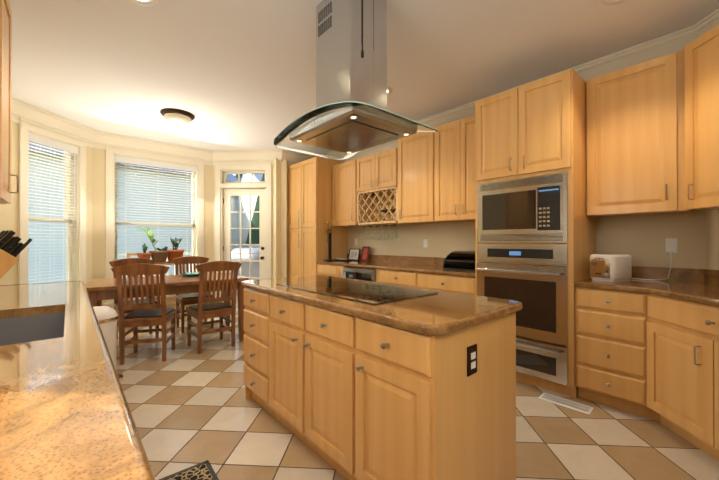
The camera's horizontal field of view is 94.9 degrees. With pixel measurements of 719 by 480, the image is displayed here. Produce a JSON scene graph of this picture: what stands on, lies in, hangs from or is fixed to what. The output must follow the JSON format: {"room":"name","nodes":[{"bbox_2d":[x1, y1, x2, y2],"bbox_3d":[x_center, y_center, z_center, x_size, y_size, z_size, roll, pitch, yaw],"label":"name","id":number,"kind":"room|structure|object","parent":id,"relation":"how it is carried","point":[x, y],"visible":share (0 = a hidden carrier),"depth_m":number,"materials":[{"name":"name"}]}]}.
{"room":"kitchen","nodes":[
{"label":"kitchen","id":0,"kind":"room"},
{"bbox_2d":[0,122,718,313],"bbox_3d":[-0.630,-0.164,2.952,4.512,2.800,7.352,0,0,-41],"label":"wall","id":1,"kind":"structure","parent":0,"point":[640,239],"depth_m":4.14,"materials":[{"name":"paint"}]},
{"bbox_2d":[0,0,15,203],"bbox_3d":[-2.026,-0.773,1.665,0.340,1.130,0.400,0,0,-41],"label":"upper cabinet","id":2,"kind":"object","parent":1,"relation":"attached to","point":[5,89],"depth_m":1.76,"materials":[{"name":"brown wood"}]},
{"bbox_2d":[18,117,87,283],"bbox_3d":[-3.893,-0.181,4.218,0.705,2.453,0.706,0,0,-41],"label":"window","id":3,"kind":"structure","parent":1,"relation":"in","point":[75,236],"depth_m":4.27,"materials":[{"name":"paint"}]},
{"bbox_2d":[28,133,77,283],"bbox_3d":[-3.930,-0.186,4.220,0.089,2.169,0.630,0,0,4],"label":"window blinds","id":4,"kind":"object","parent":3,"relation":"attached to","point":[40,140],"visible":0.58,"depth_m":4.22,"materials":[{"name":"white plastic"}]},
{"bbox_2d":[104,144,204,308],"bbox_3d":[-3.271,-0.177,5.355,1.400,2.453,0.215,0,0,-41],"label":"window","id":5,"kind":"structure","parent":1,"relation":"in","point":[112,151],"depth_m":5.33,"materials":[{"name":"paint"}]},
{"bbox_2d":[115,156,196,298],"bbox_3d":[-3.260,-0.182,5.342,1.140,2.169,0.089,0,0,-41],"label":"window blinds","id":6,"kind":"object","parent":5,"relation":"attached to","point":[161,165],"visible":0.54,"depth_m":5.30,"materials":[{"name":"white plastic"}]},
{"bbox_2d":[214,162,271,310],"bbox_3d":[-2.046,-0.053,5.906,1.034,2.638,0.216,0,0,4],"label":"door frame","id":7,"kind":"structure","parent":1,"relation":"attached to","point":[243,175],"depth_m":5.84,"materials":[{"name":"paint"}]},
{"bbox_2d":[223,189,264,308],"bbox_3d":[-2.043,0.156,5.908,0.592,2.148,0.600,0,0,-41],"label":"patio door","id":8,"kind":"structure","parent":1,"relation":"in","point":[244,227],"depth_m":5.91,"materials":[{"name":"paint"}]},
{"bbox_2d":[332,159,371,226],"bbox_3d":[-0.126,-0.721,5.263,0.337,0.990,0.606,0,0,-41],"label":"upper cabinet","id":9,"kind":"object","parent":1,"relation":"attached to","point":[349,209],"depth_m":5.08,"materials":[{"name":"brown wood"}]},
{"bbox_2d":[359,223,410,239],"bbox_3d":[0.349,-0.114,4.728,0.287,0.224,0.782,0,0,-41],"label":"stemware rack","id":10,"kind":"object","parent":9,"relation":"hanging from","point":[382,236],"visible":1,"depth_m":4.65,"materials":[{"name":"brown wood"}]},
{"bbox_2d":[11,8,718,165],"bbox_3d":[-0.630,-1.451,2.957,4.150,0.224,6.990,0,0,-41],"label":"crown molding","id":11,"kind":"structure","parent":1,"relation":"attached to","point":[676,41],"depth_m":4.07,"materials":[{"name":"paint"}]},
{"bbox_2d":[356,148,395,194],"bbox_3d":[0.346,-0.965,4.728,0.337,0.505,0.818,0,0,-41],"label":"upper cabinet","id":12,"kind":"object","parent":1,"relation":"attached to","point":[375,173],"depth_m":4.61,"materials":[{"name":"brown wood"}]},
{"bbox_2d":[396,126,439,223],"bbox_3d":[0.833,-0.774,4.174,0.337,1.110,0.647,0,0,-41],"label":"upper cabinet","id":13,"kind":"object","parent":1,"relation":"attached to","point":[422,178],"depth_m":4.05,"materials":[{"name":"brown wood"}]},
{"bbox_2d":[423,239,427,247],"bbox_3d":[0.875,0.044,4.376,0.008,0.115,0.072,0,0,-41],"label":"electrical outlet plate","id":14,"kind":"object","parent":1,"relation":"attached to","point":[425,241],"depth_m":4.37,"materials":[{"name":"white plastic"}]},
{"bbox_2d":[440,115,474,222],"bbox_3d":[1.205,-0.776,3.752,0.337,1.110,0.759,0,0,-41],"label":"upper cabinet","id":15,"kind":"object","parent":1,"relation":"attached to","point":[457,138],"depth_m":3.64,"materials":[{"name":"brown wood"}]},
{"bbox_2d":[586,53,683,216],"bbox_3d":[2.197,-0.770,2.623,0.337,1.130,0.598,0,0,-41],"label":"upper cabinet","id":16,"kind":"object","parent":1,"relation":"attached to","point":[652,136],"depth_m":2.51,"materials":[{"name":"brown wood"}]},
{"bbox_2d":[665,238,677,252],"bbox_3d":[2.447,0.043,2.589,0.008,0.115,0.072,0,0,-41],"label":"electrical outlet plate","id":17,"kind":"object","parent":1,"relation":"attached to","point":[671,244],"depth_m":2.59,"materials":[{"name":"white plastic"}]},
{"bbox_2d":[674,25,718,212],"bbox_3d":[2.353,-0.772,1.925,0.725,1.130,0.667,0,0,-41],"label":"upper cabinet","id":18,"kind":"object","parent":1,"relation":"attached to","point":[696,67],"depth_m":2.17,"materials":[{"name":"brown wood"}]},
{"bbox_2d":[9,0,718,155],"bbox_3d":[-0.630,-1.614,2.957,4.510,0.100,7.350,0,0,-41],"label":"ceiling","id":19,"kind":"structure","parent":0,"point":[234,74],"depth_m":2.77,"materials":[{"name":"paint"}]},
{"bbox_2d":[130,0,157,5],"bbox_3d":[-1.402,-1.558,2.096,0.215,0.016,0.215,0,0,4],"label":"recessed light","id":20,"kind":"object","parent":19,"relation":"in","point":[141,2],"depth_m":2.16,"materials":[{"name":"white plastic"}]},
{"bbox_2d":[160,108,194,126],"bbox_3d":[-2.251,-1.484,4.088,0.378,0.152,0.378,0,0,10],"label":"ceiling light fixture","id":21,"kind":"object","parent":19,"relation":"attached to","point":[177,117],"depth_m":3.99,"materials":[{"name":"white glass"}]},
{"bbox_2d":[274,0,437,159],"bbox_3d":[-0.056,-1.111,2.175,0.690,0.906,0.980,0,0,-41],"label":"range hood","id":22,"kind":"object","parent":19,"relation":"hanging from","point":[349,116],"visible":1,"depth_m":2.05,"materials":[{"name":"silver metal"}]},
{"bbox_2d":[387,87,392,94],"bbox_3d":[0.238,-1.553,3.453,0.215,0.016,0.215,0,0,4],"label":"recessed light","id":23,"kind":"object","parent":19,"relation":"in","point":[389,90],"depth_m":3.43,"materials":[{"name":"white plastic"}]},
{"bbox_2d":[601,0,625,3],"bbox_3d":[1.651,-1.558,2.076,0.215,0.016,0.215,0,0,4],"label":"recessed light","id":24,"kind":"object","parent":19,"relation":"in","point":[604,1],"depth_m":2.15,"materials":[{"name":"white plastic"}]},
{"bbox_2d":[116,311,718,479],"bbox_3d":[-0.630,1.286,2.947,4.350,0.100,7.190,0,0,-41],"label":"floor","id":25,"kind":"structure","parent":0,"point":[189,406],"depth_m":2.12,"materials":[{"name":"tile"}]},
{"bbox_2d":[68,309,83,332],"bbox_3d":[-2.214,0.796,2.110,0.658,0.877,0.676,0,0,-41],"label":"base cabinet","id":26,"kind":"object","parent":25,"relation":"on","point":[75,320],"depth_m":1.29,"materials":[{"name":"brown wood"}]},
{"bbox_2d":[0,281,87,320],"bbox_3d":[-2.048,0.336,1.929,0.666,0.040,1.230,0,0,-41],"label":"countertop","id":27,"kind":"structure","parent":26,"relation":"on","point":[36,299],"depth_m":1.76,"materials":[{"name":"brown stone"}]},
{"bbox_2d":[0,230,31,278],"bbox_3d":[-2.062,0.129,1.821,0.120,0.372,0.369,0,0,19],"label":"knife block","id":28,"kind":"object","parent":27,"relation":"on","point":[11,248],"visible":1,"depth_m":1.88,"materials":[{"name":"brown wood"}]},
{"bbox_2d":[0,333,143,479],"bbox_3d":[-0.388,0.330,0.043,0.666,0.040,2.295,0,0,-41],"label":"countertop","id":29,"kind":"structure","parent":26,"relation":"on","point":[62,418],"depth_m":0.59,"materials":[{"name":"brown stone"}]},
{"bbox_2d":[0,313,67,344],"bbox_3d":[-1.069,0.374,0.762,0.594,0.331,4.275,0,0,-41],"label":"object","id":30,"kind":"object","parent":29,"relation":"in","point":[52,324],"depth_m":1.55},
{"bbox_2d":[93,306,122,380],"bbox_3d":[-2.241,0.901,2.829,0.347,0.670,0.314,0,0,-41],"label":"trash can","id":31,"kind":"object","parent":25,"relation":"on","point":[107,317],"visible":0.27,"depth_m":2.80,"materials":[{"name":"white plastic"}]},
{"bbox_2d":[109,258,158,338],"bbox_3d":[-2.820,0.737,4.152,0.505,1.006,0.514,0,0,-41],"label":"chair","id":32,"kind":"object","parent":25,"relation":"on","point":[120,262],"visible":0.38,"depth_m":4.20,"materials":[{"name":"brown wood"}]},
{"bbox_2d":[111,263,176,364],"bbox_3d":[-2.224,0.735,3.482,0.504,1.006,0.500,0,0,-16],"label":"chair","id":33,"kind":"object","parent":25,"relation":"on","point":[153,314],"visible":1,"depth_m":3.30,"materials":[{"name":"brown wood"}]},
{"bbox_2d":[127,253,188,327],"bbox_3d":[-3.086,0.719,5.067,0.760,1.050,0.355,0,0,-41],"label":"plant stand","id":34,"kind":"object","parent":25,"relation":"on","point":[135,254],"visible":0.17,"depth_m":5.07,"materials":[{"name":"brown wood"}]},
{"bbox_2d":[137,226,183,263],"bbox_3d":[-3.059,0.071,5.076,0.655,0.574,0.275,0,0,-41],"label":"potted plants","id":35,"kind":"object","parent":34,"relation":"on","point":[161,256],"visible":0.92,"depth_m":5.00,"materials":[{"name":"ceramic"}]},
{"bbox_2d":[85,272,248,340],"bbox_3d":[-2.278,0.852,3.996,1.600,0.775,0.900,0,0,-34],"label":"dining table","id":36,"kind":"object","parent":25,"relation":"on","point":[99,290],"visible":0.56,"depth_m":3.74,"materials":[{"name":"brown wood"}]},
{"bbox_2d":[179,272,199,275],"bbox_3d":[-2.181,0.448,4.296,0.310,0.034,0.310,0,0,-41],"label":"plate","id":37,"kind":"object","parent":36,"relation":"on","point":[192,274],"visible":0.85,"depth_m":4.25,"materials":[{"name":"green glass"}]},
{"bbox_2d":[158,460,218,479],"bbox_3d":[-0.621,1.225,1.204,0.504,0.008,1.275,0,0,-41],"label":"rug","id":38,"kind":"object","parent":25,"relation":"on","point":[204,470],"visible":1,"depth_m":1.72,"materials":[{"name":"black fabric"}]},
{"bbox_2d":[171,256,213,332],"bbox_3d":[-2.346,0.739,4.716,0.505,1.006,0.520,0,0,-41],"label":"chair","id":39,"kind":"object","parent":25,"relation":"on","point":[183,300],"visible":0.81,"depth_m":4.70,"materials":[{"name":"brown wood"}]},
{"bbox_2d":[186,261,241,353],"bbox_3d":[-1.714,0.736,3.853,0.505,1.006,0.514,0,0,-41],"label":"chair","id":40,"kind":"object","parent":25,"relation":"on","point":[200,311],"visible":1,"depth_m":3.73,"materials":[{"name":"brown wood"}]},
{"bbox_2d":[288,156,347,276],"bbox_3d":[-0.750,-0.039,5.724,0.661,2.570,0.908,0,0,-41],"label":"pantry cabinet","id":41,"kind":"object","parent":25,"relation":"on","point":[309,197],"visible":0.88,"depth_m":5.41,"materials":[{"name":"brown wood"}]},
{"bbox_2d":[316,261,335,276],"bbox_3d":[-0.251,0.806,5.181,0.627,0.876,0.556,0,0,-41],"label":"base cabinet","id":42,"kind":"object","parent":25,"relation":"on","point":[329,270],"depth_m":4.99,"materials":[{"name":"brown wood"}]},
{"bbox_2d":[336,265,375,281],"bbox_3d":[0.186,0.809,4.648,0.675,0.866,0.674,0,0,-41],"label":"dishwasher","id":43,"kind":"object","parent":25,"relation":"on","point":[344,271],"depth_m":4.48,"materials":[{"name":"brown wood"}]},
{"bbox_2d":[244,287,515,479],"bbox_3d":[-0.061,0.795,2.118,0.754,0.876,1.789,0,0,-41],"label":"kitchen island","id":44,"kind":"object","parent":25,"relation":"on","point":[350,379],"depth_m":1.53,"materials":[{"name":"brown wood"}]},
{"bbox_2d":[241,275,521,338],"bbox_3d":[-0.044,0.337,2.141,0.780,0.040,1.860,0,0,-41],"label":"island countertop","id":45,"kind":"structure","parent":44,"relation":"on","point":[447,313],"depth_m":1.57,"materials":[{"name":"brown stone"}]},
{"bbox_2d":[281,279,440,302],"bbox_3d":[-0.067,0.314,2.167,0.530,0.006,1.030,0,0,-41],"label":"cooktop","id":46,"kind":"object","parent":45,"relation":"in","point":[343,288],"depth_m":2.06,"materials":[{"name":"black glass"}]},
{"bbox_2d":[376,269,419,287],"bbox_3d":[0.700,0.802,4.100,0.627,0.876,0.659,0,0,-41],"label":"base cabinet","id":47,"kind":"object","parent":25,"relation":"on","point":[405,277],"depth_m":3.89,"materials":[{"name":"brown wood"}]},
{"bbox_2d":[420,273,474,294],"bbox_3d":[1.087,0.801,3.661,0.627,0.876,0.787,0,0,-41],"label":"base cabinet","id":48,"kind":"object","parent":25,"relation":"on","point":[450,282],"depth_m":3.38,"materials":[{"name":"brown wood"}]},
{"bbox_2d":[320,261,474,276],"bbox_3d":[0.452,0.345,4.376,0.637,0.040,2.696,0,0,-41],"label":"countertop","id":49,"kind":"structure","parent":48,"relation":"on","point":[359,264],"depth_m":4.21,"materials":[{"name":"brown stone"}]},
{"bbox_2d":[324,220,334,260],"bbox_3d":[-0.475,0.005,5.251,0.121,0.645,0.153,0,0,-41],"label":"stand","id":50,"kind":"object","parent":49,"relation":"on","point":[329,231],"visible":1,"depth_m":5.27,"materials":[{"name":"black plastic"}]},
{"bbox_2d":[334,258,351,260],"bbox_3d":[-0.276,0.313,5.280,0.120,0.030,0.280,0,0,-41],"label":"tray","id":51,"kind":"object","parent":49,"relation":"on","point":[338,259],"depth_m":5.22,"materials":[{"name":"silver plastic"}]},
{"bbox_2d":[348,249,358,260],"bbox_3d":[-0.088,0.232,5.365,0.053,0.189,0.250,0,0,-41],"label":"photo frame","id":52,"kind":"object","parent":49,"relation":"on","point":[354,254],"depth_m":5.36,"materials":[{"name":"black plastic"}]},
{"bbox_2d":[359,246,369,260],"bbox_3d":[0.088,0.211,5.157,0.064,0.228,0.181,0,0,-35],"label":"photo frame","id":53,"kind":"object","parent":49,"relation":"on","point":[365,249],"depth_m":5.15,"materials":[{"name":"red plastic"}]},
{"bbox_2d":[443,251,474,271],"bbox_3d":[1.145,0.221,3.547,0.272,0.200,0.400,0,0,-41],"label":"bread box","id":54,"kind":"object","parent":49,"relation":"on","point":[459,260],"visible":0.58,"depth_m":3.50,"materials":[{"name":"black plastic"}]},
{"bbox_2d":[475,68,595,397],"bbox_3d":[1.578,-0.043,3.023,0.735,2.560,0.816,0,0,-41],"label":"tall cabinet","id":55,"kind":"object","parent":25,"relation":"on","point":[535,237],"visible":0.94,"depth_m":2.73,"materials":[{"name":"brown wood"}]},
{"bbox_2d":[538,393,593,413],"bbox_3d":[1.560,1.231,2.503,0.142,0.006,0.344,0,0,-41],"label":"floor vent","id":56,"kind":"object","parent":25,"relation":"in","point":[586,409],"visible":1,"depth_m":2.48,"materials":[{"name":"white plastic"}]},
{"bbox_2d":[575,302,621,409],"bbox_3d":[2.032,0.797,2.554,0.669,0.876,0.476,0,0,-41],"label":"base cabinet","id":57,"kind":"object","parent":25,"relation":"on","point":[598,326],"depth_m":2.43,"materials":[{"name":"brown wood"}]},
{"bbox_2d":[622,306,718,460],"bbox_3d":[2.219,0.794,1.754,1.081,0.876,1.080,0,0,-41],"label":"base cabinet","id":58,"kind":"object","parent":25,"relation":"on","point":[649,349],"depth_m":2.02,"materials":[{"name":"brown wood"}]},
{"bbox_2d":[574,278,718,317],"bbox_3d":[2.142,0.337,1.969,1.278,0.040,1.502,0,0,-41],"label":"countertop","id":59,"kind":"structure","parent":58,"relation":"on","point":[680,297],"depth_m":2.25,"materials":[{"name":"brown stone"}]},
{"bbox_2d":[590,254,631,281],"bbox_3d":[1.978,0.215,2.616,0.318,0.206,0.185,0,0,-25],"label":"toaster","id":60,"kind":"object","parent":59,"relation":"on","point":[611,267],"visible":1,"depth_m":2.54,"materials":[{"name":"white plastic"}]},
{"bbox_2d":[631,250,671,279],"bbox_3d":[2.284,0.198,2.637,0.338,0.237,0.056,0,0,26],"label":"cord","id":61,"kind":"object","parent":60,"relation":"attached to","point":[669,270],"visible":0.79,"depth_m":2.58,"materials":[{"name":"white plastic"}]}
]}

